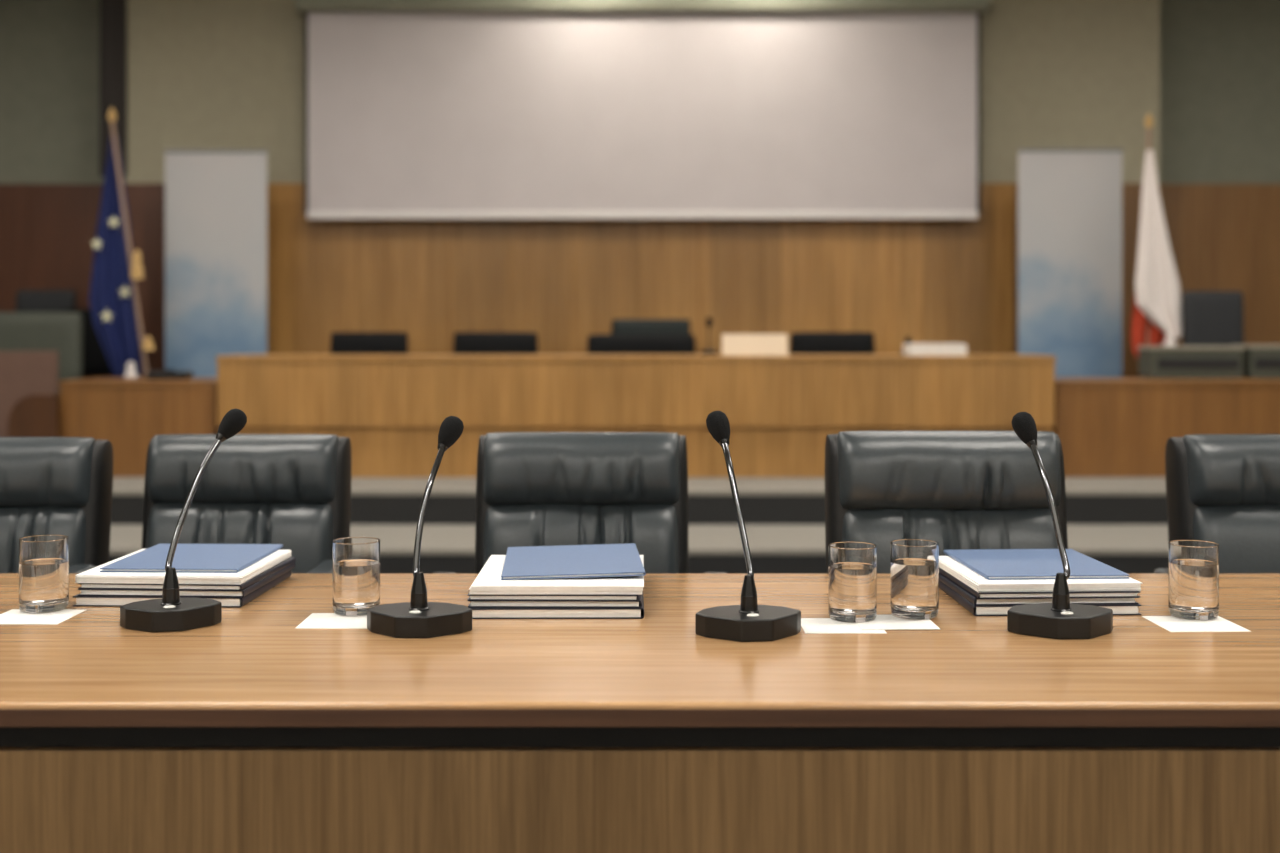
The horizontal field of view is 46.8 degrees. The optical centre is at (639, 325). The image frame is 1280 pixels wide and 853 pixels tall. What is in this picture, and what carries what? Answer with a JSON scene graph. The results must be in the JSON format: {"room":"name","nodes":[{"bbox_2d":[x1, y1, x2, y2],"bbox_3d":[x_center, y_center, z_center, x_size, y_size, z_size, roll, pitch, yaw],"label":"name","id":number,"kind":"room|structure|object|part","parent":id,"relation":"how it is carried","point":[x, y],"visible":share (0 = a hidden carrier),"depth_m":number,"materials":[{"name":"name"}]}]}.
{"room":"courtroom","nodes":[
{"label":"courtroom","id":0,"kind":"room"},
{"bbox_2d":[0,0,1279,183],"bbox_3d":[0.000,-0.705,11.050,12.400,3.850,0.200,0,0,0],"label":"wall","id":1,"kind":"structure","parent":0,"point":[1220,59],"depth_m":10.95,"materials":[{"name":"green paint"}]},
{"bbox_2d":[0,184,113,378],"bbox_3d":[-4.927,-0.094,10.930,2.546,1.907,0.040,0,0,0],"label":"wall panel","id":2,"kind":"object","parent":1,"relation":"attached to","point":[47,231],"depth_m":10.91,"materials":[{"name":"brown wood"}]},
{"bbox_2d":[1162,184,1279,345],"bbox_3d":[4.945,-0.094,10.930,2.511,1.907,0.040,0,0,0],"label":"wall panel","id":3,"kind":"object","parent":1,"relation":"attached to","point":[1222,237],"depth_m":10.91,"materials":[{"name":"brown wood"}]},
{"bbox_2d":[125,0,1159,183],"bbox_3d":[0.018,-0.705,10.725,7.343,3.850,0.450,0,0,0],"label":"wall","id":4,"kind":"structure","parent":0,"point":[202,74],"depth_m":10.50,"materials":[{"name":"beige paint"}]},
{"bbox_2d":[99,0,126,182],"bbox_3d":[-3.732,-1.843,10.694,0.184,1.571,0.509,0,0,0],"label":"trim","id":5,"kind":"structure","parent":4,"relation":"attached to","point":[112,13],"depth_m":10.46,"materials":[{"name":"grey"}]},
{"bbox_2d":[125,184,164,376],"bbox_3d":[-3.168,-0.074,10.480,0.972,1.867,0.040,0,0,0],"label":"trim","id":6,"kind":"structure","parent":4,"relation":"attached to","point":[146,202],"depth_m":10.46,"materials":[{"name":"brown wood"}]},
{"bbox_2d":[267,183,1013,353],"bbox_3d":[-0.021,-0.074,10.475,5.321,1.867,0.050,0,0,0],"label":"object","id":7,"kind":"structure","parent":4,"relation":"attached to","point":[563,281],"depth_m":10.45,"materials":[{"name":"brown wood"}]},
{"bbox_2d":[294,0,990,218],"bbox_3d":[0.017,-1.540,10.350,4.807,1.594,0.299,0,0,0],"label":"projection screen","id":8,"kind":"object","parent":4,"relation":"attached to","point":[414,109],"visible":1,"depth_m":10.28,"materials":[{"name":"fabric"},{"name":"white metal"}]},
{"bbox_2d":[1014,184,1161,376],"bbox_3d":[3.164,-0.074,10.480,1.050,1.867,0.040,0,0,0],"label":"wall panel","id":9,"kind":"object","parent":4,"relation":"attached to","point":[1131,193],"depth_m":10.46,"materials":[{"name":"brown wood"}]},
{"bbox_3d":[0.000,1.270,4.225,12.800,0.100,14.050,0,0,0],"label":"floor","id":10,"kind":"structure","parent":0,"visible":0},
{"bbox_2d":[0,437,112,572],"bbox_3d":[-1.433,0.734,3.065,0.621,0.971,0.670,0,0,0],"label":"leather chair","id":11,"kind":"object","parent":10,"relation":"on","point":[49,485],"visible":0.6,"depth_m":3.24,"materials":[{"name":"black leather"}]},
{"bbox_2d":[0,507,85,572],"bbox_3d":[-1.434,0.585,3.256,0.428,0.382,0.156,0,0,0],"label":"cushion","id":12,"kind":"object","parent":11,"relation":"on","point":[16,523],"depth_m":3.23,"materials":[{"name":"black leather"}]},
{"bbox_2d":[142,434,351,572],"bbox_3d":[-0.894,0.733,3.125,0.621,0.973,0.670,0,0,0],"label":"leather chair","id":13,"kind":"object","parent":10,"relation":"on","point":[293,491],"visible":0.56,"depth_m":3.30,"materials":[{"name":"black leather"}]},
{"bbox_2d":[146,502,332,572],"bbox_3d":[-0.896,0.584,3.316,0.416,0.384,0.156,0,0,0],"label":"cushion","id":14,"kind":"object","parent":13,"relation":"on","point":[305,529],"depth_m":3.29,"materials":[{"name":"black leather"}]},
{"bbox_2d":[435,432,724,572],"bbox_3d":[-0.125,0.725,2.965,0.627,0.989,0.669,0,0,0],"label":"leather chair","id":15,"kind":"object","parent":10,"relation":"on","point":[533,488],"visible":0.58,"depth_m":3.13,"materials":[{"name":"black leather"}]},
{"bbox_2d":[484,504,678,572],"bbox_3d":[-0.125,0.576,3.155,0.416,0.400,0.158,0,0,0],"label":"cushion","id":16,"kind":"object","parent":15,"relation":"on","point":[654,528],"depth_m":3.13,"materials":[{"name":"black leather"}]},
{"bbox_2d":[109,555,1167,572],"bbox_3d":[0.000,1.145,7.338,12.400,0.150,0.859,0,0,0],"label":"platform","id":17,"kind":"object","parent":10,"relation":"on","point":[388,563],"depth_m":6.91,"materials":[{"name":"black"}]},
{"bbox_2d":[109,524,1168,554],"bbox_3d":[0.000,1.055,7.335,12.400,0.030,0.865,0,0,0],"label":"step","id":18,"kind":"structure","parent":17,"relation":"on","point":[125,539],"depth_m":7.24,"materials":[{"name":"grey carpet"}]},
{"bbox_2d":[111,496,1167,523],"bbox_3d":[0.000,1.055,9.358,12.400,0.330,3.183,0,0,0],"label":"platform","id":19,"kind":"object","parent":10,"relation":"on","point":[125,509],"depth_m":7.77,"materials":[{"name":"black"}]},
{"bbox_2d":[112,477,1165,495],"bbox_3d":[0.000,0.875,9.355,12.400,0.030,3.189,0,0,0],"label":"floor","id":20,"kind":"structure","parent":19,"relation":"on","point":[122,486],"depth_m":7.93,"materials":[{"name":"grey carpet"}]},
{"bbox_2d":[0,351,57,436],"bbox_3d":[-3.967,0.504,8.740,1.052,0.712,0.280,0,0,0],"label":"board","id":21,"kind":"object","parent":20,"relation":"on","point":[23,374],"visible":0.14,"depth_m":8.72,"materials":[{"name":"brown wood"}]},
{"bbox_2d":[8,394,59,436],"bbox_3d":[-3.419,0.622,8.350,0.271,0.476,0.060,0,0,0],"label":"end panel","id":22,"kind":"object","parent":20,"relation":"on","point":[35,415],"visible":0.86,"depth_m":8.32,"materials":[{"name":"brown wood"}]},
{"bbox_2d":[0,312,82,393],"bbox_3d":[-4.122,0.384,9.477,0.931,0.952,0.554,0,0,0],"label":"bench","id":23,"kind":"object","parent":20,"relation":"on","point":[62,332],"visible":0.43,"depth_m":9.66,"materials":[{"name":"green"}]},
{"bbox_2d":[15,290,75,311],"bbox_3d":[-4.218,0.302,10.320,0.419,1.115,0.460,0,0,0],"label":"chair","id":24,"kind":"object","parent":20,"relation":"on","point":[26,300],"visible":0.25,"depth_m":10.46,"materials":[{"name":"grey fabric"}]},
{"bbox_2d":[65,309,112,375],"bbox_3d":[-3.771,0.371,10.070,0.436,0.978,0.461,0,0,0],"label":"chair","id":25,"kind":"object","parent":20,"relation":"on","point":[95,362],"visible":0.14,"depth_m":10.20,"materials":[{"name":"black"}]},
{"bbox_2d":[89,107,154,376],"bbox_3d":[-3.271,-0.278,9.560,0.654,2.280,0.340,0,0,0],"label":"flag","id":26,"kind":"object","parent":20,"relation":"on","point":[113,297],"visible":0.91,"depth_m":9.63,"materials":[{"name":"blue fabric"}]},
{"bbox_2d":[59,377,218,476],"bbox_3d":[-2.859,0.587,8.716,0.891,0.547,0.608,0,0,0],"label":"desk","id":27,"kind":"object","parent":20,"relation":"on","point":[127,412],"visible":0.45,"depth_m":8.42,"materials":[{"name":"brown wood"}]},
{"bbox_2d":[59,377,216,385],"bbox_3d":[-2.859,0.328,8.716,0.891,0.030,0.608,0,0,0],"label":"countertop","id":28,"kind":"structure","parent":27,"relation":"on","point":[99,381],"depth_m":8.41,"materials":[{"name":"brown wood"}]},
{"bbox_2d":[146,369,193,378],"bbox_3d":[-2.779,0.285,8.750,0.236,0.055,0.160,0,0,0],"label":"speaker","id":29,"kind":"object","parent":27,"relation":"on","point":[171,373],"visible":1,"depth_m":8.67},
{"bbox_2d":[164,150,267,376],"bbox_3d":[-2.850,-0.162,9.950,0.706,2.043,0.180,0,0,0],"label":"banner","id":30,"kind":"object","parent":20,"relation":"on","point":[216,200],"visible":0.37,"depth_m":9.95,"materials":[{"name":"white fabric"}]},
{"bbox_3d":[-2.850,-1.173,9.950,0.694,0.020,0.020,0,0,0],"label":"rail","id":31,"kind":"part","parent":30,"relation":"part of","materials":[{"name":"silver metal"}]},
{"bbox_2d":[330,332,407,353],"bbox_3d":[-1.712,0.449,9.140,0.493,0.822,0.560,0,0,0],"label":"chair","id":32,"kind":"object","parent":20,"relation":"on","point":[341,342],"visible":0.18,"depth_m":9.31,"materials":[{"name":"black"}]},
{"bbox_2d":[453,332,537,353],"bbox_3d":[-0.913,0.449,9.140,0.537,0.822,0.560,0,0,0],"label":"chair","id":33,"kind":"object","parent":20,"relation":"on","point":[463,342],"visible":0.13,"depth_m":9.31,"materials":[{"name":"black leather"}]},
{"bbox_2d":[216,354,1055,476],"bbox_3d":[-0.023,0.515,8.641,4.749,0.690,0.558,0,0,0],"label":"desk","id":34,"kind":"object","parent":20,"relation":"on","point":[780,410],"visible":0.66,"depth_m":8.37,"materials":[{"name":"brown wood"}]},
{"bbox_2d":[216,354,1055,360],"bbox_3d":[-0.023,0.185,8.641,4.749,0.030,0.558,0,0,0],"label":"countertop","id":35,"kind":"structure","parent":34,"relation":"on","point":[240,357],"depth_m":8.36,"materials":[{"name":"brown wood"}]},
{"bbox_3d":[-0.023,0.700,8.420,4.733,0.320,0.030,0,0,0],"label":"panel","id":36,"kind":"part","parent":34,"relation":"part of","materials":[{"name":"brown wood"}]},
{"bbox_2d":[701,317,716,354],"bbox_3d":[0.409,0.059,8.780,0.100,0.222,0.100,0,0,0],"label":"microphone","id":37,"kind":"object","parent":34,"relation":"on","point":[708,351],"visible":1,"depth_m":8.76,"materials":[{"name":"black plastic"}]},
{"bbox_2d":[722,334,787,354],"bbox_3d":[0.667,0.108,8.620,0.379,0.123,0.090,0,0,0],"label":"name card","id":38,"kind":"object","parent":34,"relation":"on","point":[732,344],"visible":0.93,"depth_m":8.60,"materials":[{"name":"beige paper"}]},
{"bbox_2d":[900,336,911,354],"bbox_3d":[1.590,0.115,8.780,0.100,0.110,0.100,0,0,0],"label":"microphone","id":39,"kind":"object","parent":34,"relation":"on","point":[908,340],"visible":0.37,"depth_m":8.76,"materials":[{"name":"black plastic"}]},
{"bbox_2d":[903,344,967,355],"bbox_3d":[1.710,0.137,8.588,0.336,0.066,0.230,0,0,0],"label":"pile","id":40,"kind":"object","parent":34,"relation":"on","point":[909,349],"visible":1,"depth_m":8.48,"materials":[{"name":"white paper"}]},
{"bbox_2d":[587,334,695,353],"bbox_3d":[0.009,0.455,9.140,0.689,0.810,0.560,0,0,0],"label":"chair","id":41,"kind":"object","parent":20,"relation":"on","point":[596,343],"visible":0.14,"depth_m":9.31,"materials":[{"name":"black leather"}]},
{"bbox_2d":[611,319,690,333],"bbox_3d":[0.074,0.406,9.740,0.538,0.907,0.560,0,0,0],"label":"chair","id":42,"kind":"object","parent":20,"relation":"on","point":[618,326],"visible":0.15,"depth_m":9.92,"materials":[{"name":"black leather"}]},
{"bbox_2d":[790,332,874,353],"bbox_3d":[1.216,0.449,9.140,0.537,0.822,0.560,0,0,0],"label":"chair","id":43,"kind":"object","parent":20,"relation":"on","point":[800,342],"visible":0.19,"depth_m":9.31,"materials":[{"name":"black"}]},
{"bbox_2d":[1017,149,1122,376],"bbox_3d":[2.891,-0.165,9.950,0.719,2.050,0.180,0,0,0],"label":"banner","id":44,"kind":"object","parent":20,"relation":"on","point":[1070,200],"visible":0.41,"depth_m":9.95,"materials":[{"name":"fabric"}]},
{"bbox_3d":[2.891,-1.180,9.950,0.707,0.020,0.020,0,0,0],"label":"rail","id":45,"kind":"part","parent":44,"relation":"part of","materials":[{"name":"silver metal"}]},
{"bbox_2d":[1131,113,1181,357],"bbox_3d":[3.292,-0.263,9.614,0.340,2.247,0.352,0,0,-25],"label":"flag","id":46,"kind":"object","parent":20,"relation":"on","point":[1156,320],"visible":0.91,"depth_m":9.53,"materials":[{"name":"white fabric"}]},
{"bbox_2d":[1053,377,1279,476],"bbox_3d":[3.486,0.587,8.716,2.235,0.547,0.608,0,0,0],"label":"desk","id":47,"kind":"object","parent":20,"relation":"on","point":[1105,426],"visible":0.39,"depth_m":8.42,"materials":[{"name":"brown wood"}]},
{"bbox_2d":[1055,377,1279,385],"bbox_3d":[3.486,0.328,8.716,2.235,0.030,0.608,0,0,0],"label":"countertop","id":48,"kind":"structure","parent":47,"relation":"on","point":[1059,381],"depth_m":8.41,"materials":[{"name":"brown wood"}]},
{"bbox_2d":[1137,346,1244,378],"bbox_3d":[3.320,0.217,8.928,0.549,0.193,0.275,0,0,0],"label":"console","id":49,"kind":"object","parent":47,"relation":"on","point":[1155,362],"visible":1,"depth_m":8.80,"materials":[{"name":"grey plastic"}]},
{"bbox_2d":[1232,345,1279,378],"bbox_3d":[3.888,0.214,8.928,0.531,0.199,0.275,0,0,0],"label":"console","id":50,"kind":"object","parent":47,"relation":"on","point":[1259,361],"visible":0.7,"depth_m":8.80,"materials":[{"name":"grey plastic"}]},
{"bbox_2d":[1182,291,1243,345],"bbox_3d":[3.678,0.318,9.320,0.385,1.085,0.460,0,0,0],"label":"chair","id":51,"kind":"object","parent":20,"relation":"on","point":[1209,318],"visible":0.44,"depth_m":9.46,"materials":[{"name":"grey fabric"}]},
{"bbox_2d":[0,573,1279,852],"bbox_3d":[0.000,0.845,2.330,4.600,0.750,0.972,0,0,0],"label":"conference table","id":52,"kind":"object","parent":10,"relation":"on","point":[249,731],"visible":0.76,"depth_m":1.89,"materials":[{"name":"brown wood"}]},
{"bbox_2d":[0,609,86,624],"bbox_3d":[-0.979,0.469,2.390,0.125,0.001,0.120,0,0,1],"label":"paper napkin","id":53,"kind":"object","parent":52,"relation":"on","point":[13,616],"visible":0.92,"depth_m":2.38,"materials":[{"name":"white paper"}]},
{"bbox_2d":[19,535,68,612],"bbox_3d":[-0.986,0.410,2.449,0.077,0.118,0.077,0,0,0],"label":"water glass","id":54,"kind":"object","parent":53,"relation":"on","point":[43,559],"visible":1,"depth_m":2.42,"materials":[{"name":"clear glass"}]},
{"bbox_2d":[73,570,291,606],"bbox_3d":[-0.801,0.461,2.624,0.288,0.016,0.300,0,0,2],"label":"document folder","id":55,"kind":"object","parent":52,"relation":"on","point":[101,601],"visible":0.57,"depth_m":2.48,"materials":[{"name":"white paper"}]},
{"bbox_2d":[78,562,294,596],"bbox_3d":[-0.794,0.447,2.627,0.284,0.012,0.300,0,0,3],"label":"document folder","id":56,"kind":"object","parent":55,"relation":"on","point":[84,592],"visible":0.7,"depth_m":2.48,"materials":[{"name":"white paper"}]},
{"bbox_2d":[78,557,295,590],"bbox_3d":[-0.793,0.437,2.625,0.280,0.010,0.300,0,0,4],"label":"document folder","id":57,"kind":"object","parent":56,"relation":"on","point":[214,587],"visible":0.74,"depth_m":2.48,"materials":[{"name":"white paper"}]},
{"bbox_2d":[75,549,291,584],"bbox_3d":[-0.799,0.425,2.625,0.284,0.013,0.298,0,0,3],"label":"paper report","id":58,"kind":"object","parent":57,"relation":"on","point":[93,575],"visible":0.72,"depth_m":2.48,"materials":[{"name":"white paper"}]},
{"bbox_2d":[100,544,282,572],"bbox_3d":[-0.795,0.415,2.652,0.236,0.006,0.285,0,0,2],"label":"document folder","id":59,"kind":"object","parent":58,"relation":"on","point":[188,558],"visible":0.98,"depth_m":2.62,"materials":[{"name":"blue paper"}]},
{"bbox_2d":[120,409,246,631],"bbox_3d":[-0.710,0.303,2.346,0.207,0.335,0.120,0,0,-35],"label":"gooseneck microphone","id":60,"kind":"object","parent":52,"relation":"on","point":[171,613],"visible":1,"depth_m":2.32,"materials":[{"name":"black plastic"}]},
{"bbox_2d":[295,613,366,628],"bbox_3d":[-0.473,0.469,2.358,0.125,0.001,0.120,0,0,0],"label":"paper napkin","id":61,"kind":"object","parent":52,"relation":"on","point":[315,620],"visible":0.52,"depth_m":2.34,"materials":[{"name":"white paper"}]},
{"bbox_2d":[332,537,379,615],"bbox_3d":[-0.464,0.410,2.424,0.077,0.118,0.077,0,0,0],"label":"water glass","id":62,"kind":"object","parent":52,"relation":"on","point":[355,560],"visible":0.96,"depth_m":2.39,"materials":[{"name":"clear glass"}]},
{"bbox_2d":[367,416,471,637],"bbox_3d":[-0.325,0.307,2.305,0.179,0.325,0.135,0,0,-41],"label":"gooseneck microphone","id":63,"kind":"object","parent":52,"relation":"on","point":[416,618],"visible":1,"depth_m":2.27,"materials":[{"name":"black plastic"}]},
{"bbox_2d":[468,592,644,618],"bbox_3d":[-0.137,0.461,2.539,0.284,0.016,0.330,0,0,-1],"label":"document folder","id":64,"kind":"object","parent":52,"relation":"on","point":[477,612],"visible":0.31,"depth_m":2.38,"materials":[{"name":"white paper"}]},
{"bbox_2d":[468,595,641,607],"bbox_3d":[-0.135,0.447,2.546,0.280,0.012,0.330,0,0,1],"label":"document folder","id":65,"kind":"object","parent":64,"relation":"on","point":[500,604],"visible":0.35,"depth_m":2.38,"materials":[{"name":"white paper"}]},
{"bbox_2d":[467,593,638,600],"bbox_3d":[-0.137,0.437,2.541,0.276,0.010,0.330,0,0,1],"label":"document folder","id":66,"kind":"object","parent":65,"relation":"on","point":[471,597],"visible":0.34,"depth_m":2.38,"materials":[{"name":"white paper"}]},
{"bbox_2d":[469,555,643,594],"bbox_3d":[-0.134,0.425,2.542,0.281,0.013,0.328,0,0,0],"label":"paper report","id":67,"kind":"object","parent":66,"relation":"on","point":[488,581],"visible":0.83,"depth_m":2.38,"materials":[{"name":"white paper"}]},
{"bbox_2d":[501,543,645,579],"bbox_3d":[-0.118,0.412,2.600,0.238,0.007,0.320,-1,0,-3],"label":"document folder","id":68,"kind":"object","parent":67,"relation":"on","point":[598,560],"visible":1,"depth_m":2.56,"materials":[{"name":"blue paper"}]},
{"bbox_3d":[0.000,0.856,1.905,4.520,0.628,0.030,0,0,0],"label":"panel","id":69,"kind":"part","parent":52,"relation":"part of","materials":[{"name":"brown wood"}]},
{"bbox_2d":[695,411,800,641],"bbox_3d":[0.148,0.302,2.281,0.180,0.335,0.138,0,0,38],"label":"gooseneck microphone","id":70,"kind":"object","parent":52,"relation":"on","point":[748,621],"visible":1,"depth_m":2.25,"materials":[{"name":"black plastic"}]},
{"bbox_2d":[801,618,886,633],"bbox_3d":[0.315,0.469,2.319,0.125,0.001,0.115,0,0,0],"label":"paper napkin","id":71,"kind":"object","parent":52,"relation":"on","point":[809,625],"visible":0.62,"depth_m":2.30,"materials":[{"name":"white paper"}]},
{"bbox_2d":[828,542,876,622],"bbox_3d":[0.340,0.410,2.370,0.077,0.118,0.077,0,0,0],"label":"water glass","id":72,"kind":"object","parent":71,"relation":"on","point":[852,566],"visible":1,"depth_m":2.34,"materials":[{"name":"clear glass"}]},
{"bbox_2d":[857,615,939,629],"bbox_3d":[0.402,0.468,2.342,0.122,0.001,0.115,0,0,-1],"label":"paper napkin","id":73,"kind":"object","parent":52,"relation":"on","point":[881,622],"visible":0.64,"depth_m":2.32,"materials":[{"name":"white paper"}]},
{"bbox_2d":[890,539,938,619],"bbox_3d":[0.443,0.409,2.390,0.077,0.118,0.077,0,0,0],"label":"water glass","id":74,"kind":"object","parent":73,"relation":"on","point":[914,563],"visible":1,"depth_m":2.36,"materials":[{"name":"clear glass"}]},
{"bbox_2d":[939,580,1140,615],"bbox_3d":[0.673,0.461,2.550,0.275,0.016,0.300,0,0,-1],"label":"document folder","id":75,"kind":"object","parent":52,"relation":"on","point":[1118,609],"visible":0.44,"depth_m":2.41,"materials":[{"name":"white paper"}]},
{"bbox_2d":[939,572,1138,604],"bbox_3d":[0.670,0.447,2.555,0.271,0.012,0.300,0,0,-3],"label":"document folder","id":76,"kind":"object","parent":75,"relation":"on","point":[973,599],"visible":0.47,"depth_m":2.41,"materials":[{"name":"white paper"}]},
{"bbox_2d":[939,567,1139,598],"bbox_3d":[0.673,0.437,2.549,0.267,0.010,0.300,0,0,-3],"label":"document folder","id":77,"kind":"object","parent":76,"relation":"on","point":[1075,594],"visible":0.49,"depth_m":2.40,"materials":[{"name":"white paper"}]},
{"bbox_2d":[939,556,1141,591],"bbox_3d":[0.675,0.425,2.552,0.272,0.013,0.298,0,0,-3],"label":"paper report","id":78,"kind":"object","parent":77,"relation":"on","point":[969,577],"visible":0.38,"depth_m":2.41,"materials":[{"name":"white paper"}]},
{"bbox_2d":[943,549,1129,579],"bbox_3d":[0.684,0.415,2.585,0.238,0.006,0.285,0,0,-3],"label":"document folder","id":79,"kind":"object","parent":78,"relation":"on","point":[992,564],"visible":0.98,"depth_m":2.56,"materials":[{"name":"blue paper"}]},
{"bbox_2d":[1007,412,1112,638],"bbox_3d":[0.633,0.304,2.297,0.176,0.332,0.137,0,0,43],"label":"gooseneck microphone","id":80,"kind":"object","parent":52,"relation":"on","point":[1058,619],"visible":1,"depth_m":2.27,"materials":[{"name":"black plastic"}]},
{"bbox_2d":[1142,616,1250,631],"bbox_3d":[0.875,0.469,2.334,0.125,0.001,0.122,0,0,-2],"label":"paper napkin","id":81,"kind":"object","parent":52,"relation":"on","point":[1170,623],"visible":0.76,"depth_m":2.33,"materials":[{"name":"white paper"}]},
{"bbox_2d":[1168,540,1218,619],"bbox_3d":[0.894,0.410,2.390,0.077,0.118,0.077,0,0,0],"label":"water glass","id":82,"kind":"object","parent":81,"relation":"on","point":[1193,565],"visible":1,"depth_m":2.36,"materials":[{"name":"clear glass"}]},
{"bbox_2d":[825,431,1067,572],"bbox_3d":[0.614,0.715,2.725,0.644,1.009,0.669,0,0,0],"label":"leather chair","id":83,"kind":"object","parent":10,"relation":"on","point":[956,490],"visible":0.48,"depth_m":2.90,"materials":[{"name":"black leather"}]},
{"bbox_2d":[842,509,1057,572],"bbox_3d":[0.614,0.566,2.913,0.432,0.420,0.159,0,0,0],"label":"cushion","id":84,"kind":"object","parent":83,"relation":"on","point":[953,529],"depth_m":2.89,"materials":[{"name":"black leather"}]},
{"bbox_2d":[1154,434,1279,572],"bbox_3d":[1.408,0.729,3.015,0.630,0.981,0.669,0,0,0],"label":"leather chair","id":85,"kind":"object","parent":10,"relation":"on","point":[1222,489],"visible":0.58,"depth_m":3.19,"materials":[{"name":"black leather"}]},
{"bbox_2d":[1193,505,1279,572],"bbox_3d":[1.408,0.580,3.205,0.419,0.392,0.157,0,0,0],"label":"cushion","id":86,"kind":"object","parent":85,"relation":"on","point":[1247,537],"depth_m":3.17,"materials":[{"name":"black leather"}]}
]}

